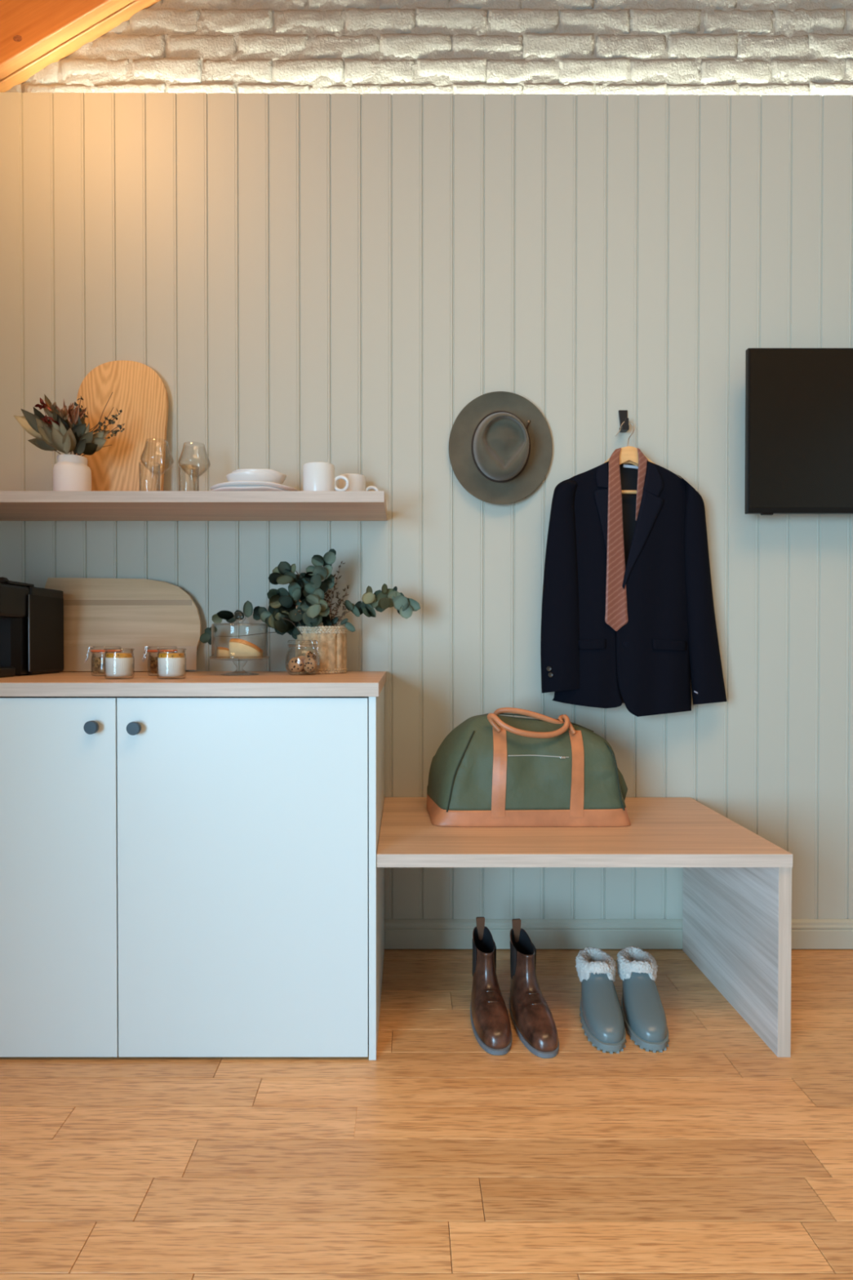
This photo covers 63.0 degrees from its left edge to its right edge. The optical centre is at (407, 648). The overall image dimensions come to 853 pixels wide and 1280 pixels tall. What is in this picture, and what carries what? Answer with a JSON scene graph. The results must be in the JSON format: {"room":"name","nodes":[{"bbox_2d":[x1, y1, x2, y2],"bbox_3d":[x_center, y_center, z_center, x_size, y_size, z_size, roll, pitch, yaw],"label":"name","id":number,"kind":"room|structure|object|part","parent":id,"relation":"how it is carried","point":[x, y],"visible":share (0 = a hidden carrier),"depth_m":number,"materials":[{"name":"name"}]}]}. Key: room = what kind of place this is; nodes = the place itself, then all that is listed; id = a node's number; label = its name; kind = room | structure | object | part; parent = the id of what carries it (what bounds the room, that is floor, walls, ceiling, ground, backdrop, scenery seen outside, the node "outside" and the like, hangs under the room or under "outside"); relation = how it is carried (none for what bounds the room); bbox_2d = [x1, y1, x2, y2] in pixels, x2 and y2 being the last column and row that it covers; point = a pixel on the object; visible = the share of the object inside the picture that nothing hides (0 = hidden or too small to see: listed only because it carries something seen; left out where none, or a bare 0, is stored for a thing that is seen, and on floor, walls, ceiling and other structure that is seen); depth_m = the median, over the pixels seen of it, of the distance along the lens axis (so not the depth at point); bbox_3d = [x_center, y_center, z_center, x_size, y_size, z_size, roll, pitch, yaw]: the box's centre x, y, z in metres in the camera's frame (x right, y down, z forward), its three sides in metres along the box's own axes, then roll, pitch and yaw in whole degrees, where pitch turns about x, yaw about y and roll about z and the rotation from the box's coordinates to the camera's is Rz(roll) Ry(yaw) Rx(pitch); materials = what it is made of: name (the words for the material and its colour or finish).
{"room":"entryway","nodes":[
{"label":"entryway","id":0,"kind":"room"},
{"bbox_2d":[0,0,160,92],"bbox_3d":[1.233,-2.691,-0.280,5.634,1.973,5.300,0,1,0],"label":"ceiling","id":1,"kind":"structure","parent":0,"point":[35,34],"depth_m":2.19,"materials":[{"name":"brown wood"}]},
{"bbox_2d":[0,92,852,919],"bbox_3d":[1.300,-0.397,2.256,5.500,2.698,0.120,0,1,0],"label":"wall","id":2,"kind":"structure","parent":0,"point":[333,278],"depth_m":2.19,"materials":[{"name":"beige paint"}]},
{"bbox_2d":[0,490,386,520],"bbox_3d":[-0.756,-0.417,2.047,1.385,0.031,0.294,0,1,0],"label":"shelf","id":3,"kind":"object","parent":2,"relation":"attached to","point":[15,505],"visible":1,"depth_m":1.95,"materials":[{"name":"brown wood"}]},
{"bbox_2d":[53,453,91,490],"bbox_3d":[-0.980,-0.496,2.035,0.102,0.126,0.102,0,1,0],"label":"vase","id":4,"kind":"object","parent":3,"relation":"on","point":[71,472],"visible":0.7,"depth_m":1.99,"materials":[{"name":"white ceramic"}]},
{"bbox_2d":[13,392,124,456],"bbox_3d":[-0.978,-0.649,2.007,0.318,0.202,0.104,0,1,0],"label":"bouquet","id":5,"kind":"object","parent":4,"relation":"in","point":[65,431],"visible":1,"depth_m":2.00,"materials":[{"name":"green plant"}]},
{"bbox_3d":[-0.921,-0.651,2.033,0.122,0.199,0.003,0,1,0],"label":"stem","id":6,"kind":"part","parent":5,"relation":"part of","materials":[{"name":"brown"}]},
{"bbox_3d":[-0.920,-0.628,2.028,0.124,0.155,0.014,0,1,0],"label":"stem","id":7,"kind":"part","parent":5,"relation":"part of","materials":[{"name":"brown"}]},
{"bbox_2d":[75,360,168,490],"bbox_3d":[-0.886,-0.666,2.157,0.279,0.462,0.055,0,1,0],"label":"serving board","id":8,"kind":"object","parent":3,"relation":"on","point":[137,390],"visible":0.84,"depth_m":2.15,"materials":[{"name":"brown wood"}]},
{"bbox_2d":[138,461,159,490],"bbox_3d":[-0.726,-0.476,1.960,0.056,0.089,0.056,0,1,0],"label":"tumbler","id":9,"kind":"object","parent":3,"relation":"on","point":[152,461],"visible":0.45,"depth_m":1.95,"materials":[{"name":"clear glass"}]},
{"bbox_2d":[140,439,173,473],"bbox_3d":[-0.730,-0.519,2.029,0.092,0.173,0.092,0,1,0],"label":"wine glass","id":10,"kind":"object","parent":3,"relation":"on","point":[146,439],"visible":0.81,"depth_m":2.03,"materials":[{"name":"clear glass"}]},
{"bbox_2d":[177,466,199,490],"bbox_3d":[-0.619,-0.473,1.970,0.056,0.083,0.056,0,1,0],"label":"tumbler","id":11,"kind":"object","parent":3,"relation":"on","point":[178,466],"visible":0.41,"depth_m":1.97,"materials":[{"name":"clear glass"}]},
{"bbox_2d":[177,442,210,490],"bbox_3d":[-0.632,-0.520,2.064,0.092,0.173,0.092,0,1,0],"label":"wine glass","id":12,"kind":"object","parent":3,"relation":"on","point":[184,442],"visible":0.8,"depth_m":2.06,"materials":[{"name":"clear glass"}]},
{"bbox_2d":[212,486,284,490],"bbox_3d":[-0.453,-0.443,2.040,0.243,0.020,0.243,0,1,0],"label":"plate","id":13,"kind":"object","parent":3,"relation":"on","point":[225,488],"visible":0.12,"depth_m":1.93,"materials":[{"name":"white ceramic"}]},
{"bbox_2d":[210,480,297,490],"bbox_3d":[-0.446,-0.453,2.040,0.252,0.024,0.254,0,1,0],"label":"plate","id":14,"kind":"object","parent":13,"relation":"on","point":[237,483],"visible":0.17,"depth_m":1.93,"materials":[{"name":"white ceramic"}]},
{"bbox_2d":[226,471,282,484],"bbox_3d":[-0.446,-0.479,2.040,0.165,0.050,0.166,0,1,0],"label":"bowl","id":15,"kind":"object","parent":14,"relation":"on","point":[262,476],"visible":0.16,"depth_m":1.97,"materials":[{"name":"white ceramic"}]},
{"bbox_2d":[231,468,286,484],"bbox_3d":[-0.434,-0.488,2.040,0.159,0.048,0.158,0,1,0],"label":"bowl","id":16,"kind":"object","parent":15,"relation":"on","point":[280,477],"visible":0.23,"depth_m":1.99,"materials":[{"name":"white ceramic"}]},
{"bbox_2d":[302,462,349,490],"bbox_3d":[-0.239,-0.478,1.987,0.123,0.092,0.091,0,1,29],"label":"mug","id":17,"kind":"object","parent":3,"relation":"on","point":[317,476],"visible":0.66,"depth_m":1.96,"materials":[{"name":"white ceramic"}]},
{"bbox_3d":[-0.190,-0.473,1.995,0.049,0.049,0.010,0,1,0],"label":"handle","id":18,"kind":"part","parent":17,"relation":"part of","materials":[{"name":"white ceramic"}]},
{"bbox_2d":[337,473,378,490],"bbox_3d":[-0.154,-0.480,2.125,0.118,0.092,0.085,0,1,28],"label":"mug","id":19,"kind":"object","parent":3,"relation":"on","point":[357,482],"visible":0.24,"depth_m":2.10,"materials":[{"name":"white ceramic"}]},
{"bbox_3d":[-0.109,-0.475,2.133,0.049,0.049,0.010,0,1,0],"label":"handle","id":20,"kind":"part","parent":19,"relation":"part of","materials":[{"name":"white ceramic"}]},
{"bbox_2d":[448,391,552,504],"bbox_3d":[0.292,-0.623,2.129,0.326,0.351,0.108,0,1,0],"label":"hat","id":21,"kind":"object","parent":2,"relation":"hanging from","point":[500,444],"visible":1,"depth_m":2.17,"materials":[{"name":"fabric"}]},
{"bbox_2d":[384,919,852,949],"bbox_3d":[1.300,0.905,2.203,5.500,0.090,0.014,0,1,0],"label":"baseboard","id":22,"kind":"structure","parent":2,"relation":"attached to","point":[399,934],"depth_m":2.20,"materials":[{"name":"beige paint"}]},
{"bbox_2d":[618,409,629,432],"bbox_3d":[0.678,-0.713,2.171,0.027,0.073,0.041,0,1,0],"label":"wall hook","id":23,"kind":"object","parent":2,"relation":"attached to","point":[623,414],"visible":1,"depth_m":2.18,"materials":[{"name":"black metal"}]},
{"bbox_3d":[0.678,-0.718,2.188,0.027,0.062,0.007,0,1,0],"label":"plate","id":24,"kind":"part","parent":23,"relation":"part of","materials":[{"name":"black metal"}]},
{"bbox_2d":[603,421,654,493],"bbox_3d":[0.677,-0.593,2.146,0.348,0.235,0.050,0,1,0],"label":"clothes hanger","id":25,"kind":"object","parent":23,"relation":"hanging from","point":[629,454],"visible":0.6,"depth_m":2.12,"materials":[{"name":"brown wood"}]},
{"bbox_2d":[540,461,726,716],"bbox_3d":[0.699,-0.185,2.127,0.581,0.779,0.093,0,1,0],"label":"suit jacket","id":26,"kind":"object","parent":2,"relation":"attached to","point":[668,641],"visible":0.98,"depth_m":2.10,"materials":[{"name":"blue fabric"}]},
{"bbox_3d":[0.547,-0.195,2.111,0.208,0.751,0.037,0,1,7],"label":"panel","id":27,"kind":"part","parent":26,"relation":"part of","materials":[{"name":"black fabric"}]},
{"bbox_2d":[604,447,648,631],"bbox_3d":[0.664,-0.337,2.119,0.139,0.568,0.068,0,1,0],"label":"necktie","id":28,"kind":"object","parent":26,"relation":"hanging from","point":[616,613],"visible":0.89,"depth_m":2.09,"materials":[{"name":"fabric"}]},
{"bbox_3d":[0.629,-0.331,2.102,0.069,0.558,0.034,0,1,0],"label":"wide blade","id":29,"kind":"part","parent":28,"relation":"part of","materials":[{"name":"fabric"}]},
{"bbox_3d":[0.714,-0.499,2.115,0.038,0.222,0.003,0,1,0],"label":"narrow blade","id":30,"kind":"part","parent":28,"relation":"part of","materials":[{"name":"fabric"}]},
{"bbox_3d":[0.689,-0.201,2.165,0.387,0.748,0.011,0,1,0],"label":"panel","id":31,"kind":"part","parent":26,"relation":"part of","materials":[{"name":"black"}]},
{"bbox_3d":[0.765,-0.183,2.112,0.269,0.774,0.062,0,1,0],"label":"panel","id":32,"kind":"part","parent":26,"relation":"part of","materials":[{"name":"black fabric"}]},
{"bbox_2d":[744,347,852,515],"bbox_3d":[1.462,-0.654,2.142,0.875,0.501,0.100,0,1,0],"label":"television","id":33,"kind":"object","parent":2,"relation":"attached to","point":[799,401],"visible":1,"depth_m":2.09,"materials":[{"name":"black plastic"}]},
{"bbox_2d":[0,949,852,1279],"bbox_3d":[1.250,1.011,-0.333,5.700,0.060,5.312,0,1,0],"label":"floor","id":34,"kind":"structure","parent":0,"point":[714,1154],"depth_m":1.32,"materials":[{"name":"brown wood"}]},
{"bbox_2d":[0,685,384,1060],"bbox_3d":[-0.736,0.532,1.887,1.328,0.848,0.598,0,1,0],"label":"base cabinet","id":35,"kind":"object","parent":34,"relation":"on","point":[180,876],"visible":0.98,"depth_m":1.61,"materials":[{"name":"white paint"}]},
{"bbox_3d":[-1.028,0.533,1.623,0.705,0.837,0.018,0,1,0],"label":"door","id":36,"kind":"part","parent":35,"relation":"part of","materials":[{"name":"white paint"}]},
{"bbox_3d":[-0.723,0.180,1.597,0.031,0.031,0.026,0,1,0],"label":"knob","id":37,"kind":"part","parent":35,"relation":"part of","materials":[{"name":"blue"}]},
{"bbox_3d":[-0.626,0.182,1.597,0.031,0.031,0.026,0,1,0],"label":"knob","id":38,"kind":"part","parent":35,"relation":"part of","materials":[{"name":"blue"}]},
{"bbox_2d":[0,671,386,696],"bbox_3d":[-0.757,0.091,1.901,1.382,0.032,0.598,0,1,0],"label":"countertop","id":39,"kind":"structure","parent":35,"relation":"on","point":[196,683],"depth_m":1.60,"materials":[{"name":"brown wood"}]},
{"bbox_2d":[0,577,63,677],"bbox_3d":[-1.145,-0.057,1.952,0.202,0.264,0.335,0,1,0],"label":"microwave","id":40,"kind":"object","parent":39,"relation":"on","point":[32,617],"visible":1,"depth_m":1.93,"materials":[{"name":"black plastic"}]},
{"bbox_3d":[-1.144,-0.178,1.828,0.165,0.019,0.060,0,1,0],"label":"lever","id":41,"kind":"part","parent":40,"relation":"part of","materials":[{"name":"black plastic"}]},
{"bbox_2d":[0,666,15,677],"bbox_3d":[-1.147,0.063,1.833,0.178,0.025,0.095,0,1,0],"label":"drip tray","id":42,"kind":"object","parent":40,"relation":"on","point":[4,671],"depth_m":1.84,"materials":[{"name":"black plastic"}]},
{"bbox_3d":[-1.142,-0.177,1.901,0.179,0.008,0.125,0,1,0],"label":"lid","id":43,"kind":"part","parent":40,"relation":"part of","materials":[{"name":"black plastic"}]},
{"bbox_3d":[-1.046,-0.044,2.020,0.002,0.213,0.191,0,1,0],"label":"panel","id":44,"kind":"part","parent":40,"relation":"part of","materials":[{"name":"black metal"}]},
{"bbox_2d":[84,646,121,675],"bbox_3d":[-0.832,0.034,1.917,0.086,0.081,0.080,0,1,19],"label":"jar","id":45,"kind":"object","parent":39,"relation":"on","point":[100,662],"visible":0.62,"depth_m":1.89,"materials":[{"name":"clear glass"}]},
{"bbox_3d":[-0.829,-0.002,1.915,0.078,0.009,0.078,0,1,0],"label":"lid","id":46,"kind":"part","parent":45,"relation":"part of","materials":[{"name":"clear glass"}]},
{"bbox_2d":[103,648,134,679],"bbox_3d":[-0.731,0.038,1.764,0.071,0.076,0.071,0,1,0],"label":"jar","id":47,"kind":"object","parent":39,"relation":"on","point":[117,664],"visible":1,"depth_m":1.74,"materials":[{"name":"clear glass"}]},
{"bbox_2d":[44,577,201,671],"bbox_3d":[-0.899,-0.075,2.169,0.513,0.293,0.039,0,1,0],"label":"serving board","id":48,"kind":"object","parent":39,"relation":"on","point":[126,615],"visible":0.6,"depth_m":2.16,"materials":[{"name":"brown wood"}]},
{"bbox_2d":[142,645,177,675],"bbox_3d":[-0.681,0.034,1.927,0.087,0.081,0.080,0,1,33],"label":"jar","id":49,"kind":"object","parent":39,"relation":"on","point":[153,661],"visible":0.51,"depth_m":1.90,"materials":[{"name":"clear glass"}]},
{"bbox_3d":[-0.678,-0.002,1.925,0.078,0.009,0.078,0,1,0],"label":"lid","id":50,"kind":"part","parent":49,"relation":"part of","materials":[{"name":"clear glass"}]},
{"bbox_2d":[156,648,186,679],"bbox_3d":[-0.598,0.038,1.764,0.071,0.076,0.071,0,1,0],"label":"jar","id":51,"kind":"object","parent":39,"relation":"on","point":[169,664],"visible":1,"depth_m":1.74,"materials":[{"name":"clear glass"}]},
{"bbox_2d":[208,655,270,675],"bbox_3d":[-0.473,0.047,1.966,0.167,0.053,0.167,0,1,0],"label":"cake stand","id":52,"kind":"object","parent":39,"relation":"on","point":[264,656],"visible":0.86,"depth_m":1.96,"materials":[{"name":"clear glass"}]},
{"bbox_2d":[216,646,229,658],"bbox_3d":[-0.518,0.011,1.953,0.030,0.032,0.035,0,1,-25],"label":"cake slice","id":53,"kind":"object","parent":52,"relation":"on","point":[220,651],"visible":0.98,"depth_m":1.94,"materials":[{"name":"brown food"}]},
{"bbox_3d":[-0.473,0.027,1.965,0.167,0.012,0.167,0,1,0],"label":"plate","id":54,"kind":"part","parent":52,"relation":"part of","materials":[{"name":"clear glass"}]},
{"bbox_2d":[211,611,268,656],"bbox_3d":[-0.473,-0.040,1.965,0.156,0.130,0.156,0,1,0],"label":"cake dome","id":55,"kind":"object","parent":52,"relation":"on","point":[222,624],"visible":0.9,"depth_m":1.97,"materials":[{"name":"clear glass"}]},
{"bbox_2d":[229,638,262,658],"bbox_3d":[-0.453,-0.001,1.959,0.084,0.056,0.046,0,1,8],"label":"cake slice","id":56,"kind":"object","parent":52,"relation":"on","point":[237,647],"visible":0.99,"depth_m":1.94,"materials":[{"name":"brown food"}]},
{"bbox_2d":[284,640,320,675],"bbox_3d":[-0.295,0.025,1.965,0.100,0.098,0.100,0,1,0],"label":"cookie jar","id":57,"kind":"object","parent":39,"relation":"on","point":[317,644],"visible":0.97,"depth_m":1.95,"materials":[{"name":"clear glass"}]},
{"bbox_2d":[288,657,303,672],"bbox_3d":[-0.313,0.046,1.951,0.043,0.043,0.020,0,1,-9],"label":"cookie","id":58,"kind":"object","parent":57,"relation":"in","point":[295,664],"visible":1,"depth_m":1.95,"materials":[{"name":"brown food"}]},
{"bbox_2d":[297,656,305,671],"bbox_3d":[-0.299,0.044,1.981,0.048,0.045,0.021,0,1,-12],"label":"cookie","id":59,"kind":"object","parent":57,"relation":"in","point":[303,658],"visible":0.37,"depth_m":1.98,"materials":[{"name":"brown food"}]},
{"bbox_2d":[302,657,315,672],"bbox_3d":[-0.276,0.046,1.957,0.042,0.042,0.019,0,1,20],"label":"cookie","id":60,"kind":"object","parent":57,"relation":"in","point":[309,664],"visible":1,"depth_m":1.95,"materials":[{"name":"brown food"}]},
{"bbox_2d":[305,650,313,658],"bbox_3d":[-0.279,0.022,1.978,0.015,0.032,0.032,0,1,33],"label":"cookie","id":61,"kind":"object","parent":57,"relation":"in","point":[308,654],"visible":0.72,"depth_m":1.97,"materials":[{"name":"brown food"}]},
{"bbox_2d":[295,626,346,674],"bbox_3d":[-0.258,0.003,2.085,0.154,0.139,0.154,0,1,0],"label":"basket","id":62,"kind":"object","parent":39,"relation":"on","point":[332,640],"visible":0.84,"depth_m":2.02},
{"bbox_2d":[200,548,420,644],"bbox_3d":[-0.298,-0.152,2.038,0.669,0.284,0.121,0,1,7],"label":"eucalyptus","id":63,"kind":"object","parent":62,"relation":"in","point":[304,604],"visible":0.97,"depth_m":2.04,"materials":[{"name":"green plant"}]},
{"bbox_3d":[-0.448,-0.044,2.112,0.321,0.015,0.007,0,1,9],"label":"stem","id":64,"kind":"part","parent":63,"relation":"part of","materials":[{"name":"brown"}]},
{"bbox_3d":[-0.382,0.533,1.623,0.580,0.837,0.018,0,1,0],"label":"door","id":65,"kind":"part","parent":35,"relation":"part of","materials":[{"name":"white paint"}]},
{"bbox_3d":[-0.081,0.532,1.900,0.017,0.848,0.572,0,1,0],"label":"panel","id":66,"kind":"part","parent":35,"relation":"part of","materials":[{"name":"white paint"}]},
{"bbox_2d":[470,916,512,1055],"bbox_3d":[0.209,0.849,1.778,0.094,0.216,0.289,0,1,-3],"label":"boot","id":67,"kind":"object","parent":34,"relation":"on","point":[489,1015],"visible":1,"depth_m":1.75,"materials":[{"name":"leather"}]},
{"bbox_2d":[509,918,559,1058],"bbox_3d":[0.315,0.850,1.766,0.094,0.216,0.289,0,1,-6],"label":"boot","id":68,"kind":"object","parent":34,"relation":"on","point":[532,1020],"visible":1,"depth_m":1.74,"materials":[{"name":"leather"}]},
{"bbox_2d":[376,797,792,1057],"bbox_3d":[0.414,0.715,1.912,0.971,0.481,0.589,0,1,0],"label":"bench","id":69,"kind":"object","parent":34,"relation":"on","point":[737,917],"visible":0.96,"depth_m":1.73,"materials":[{"name":"brown wood"}]},
{"bbox_2d":[426,707,631,826],"bbox_3d":[0.337,0.320,1.969,0.560,0.306,0.249,0,1,0],"label":"duffel bag","id":70,"kind":"object","parent":69,"relation":"on","point":[491,770],"visible":1,"depth_m":1.88,"materials":[{"name":"green fabric"}]},
{"bbox_3d":[0.355,0.194,1.989,0.222,0.055,0.058,0,1,0],"label":"handle","id":71,"kind":"part","parent":70,"relation":"part of","materials":[{"name":"beige leather"}]},
{"bbox_3d":[0.344,0.210,1.903,0.246,0.065,0.064,0,1,-4],"label":"handle","id":72,"kind":"part","parent":70,"relation":"part of","materials":[{"name":"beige leather"}]},
{"bbox_3d":[0.884,0.731,1.911,0.031,0.450,0.562,0,1,0],"label":"panel","id":73,"kind":"part","parent":69,"relation":"part of","materials":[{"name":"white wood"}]},
{"bbox_2d":[575,946,626,1053],"bbox_3d":[0.496,0.884,1.780,0.112,0.147,0.280,0,1,5],"label":"boot","id":74,"kind":"object","parent":34,"relation":"on","point":[601,1014],"visible":1,"depth_m":1.74,"materials":[{"name":"grey rubber"}]},
{"bbox_2d":[616,946,669,1053],"bbox_3d":[0.604,0.884,1.784,0.111,0.147,0.278,0,1,7],"label":"boot","id":75,"kind":"object","parent":34,"relation":"on","point":[645,1021],"visible":1,"depth_m":1.75,"materials":[{"name":"grey rubber"}]},
{"bbox_2d":[4,0,852,96],"bbox_3d":[1.298,-2.599,2.306,5.503,2.300,0.115,0,1,0],"label":"wall","id":76,"kind":"structure","parent":0,"point":[668,47],"depth_m":2.26,"materials":[{"name":"white brick"}]}
]}

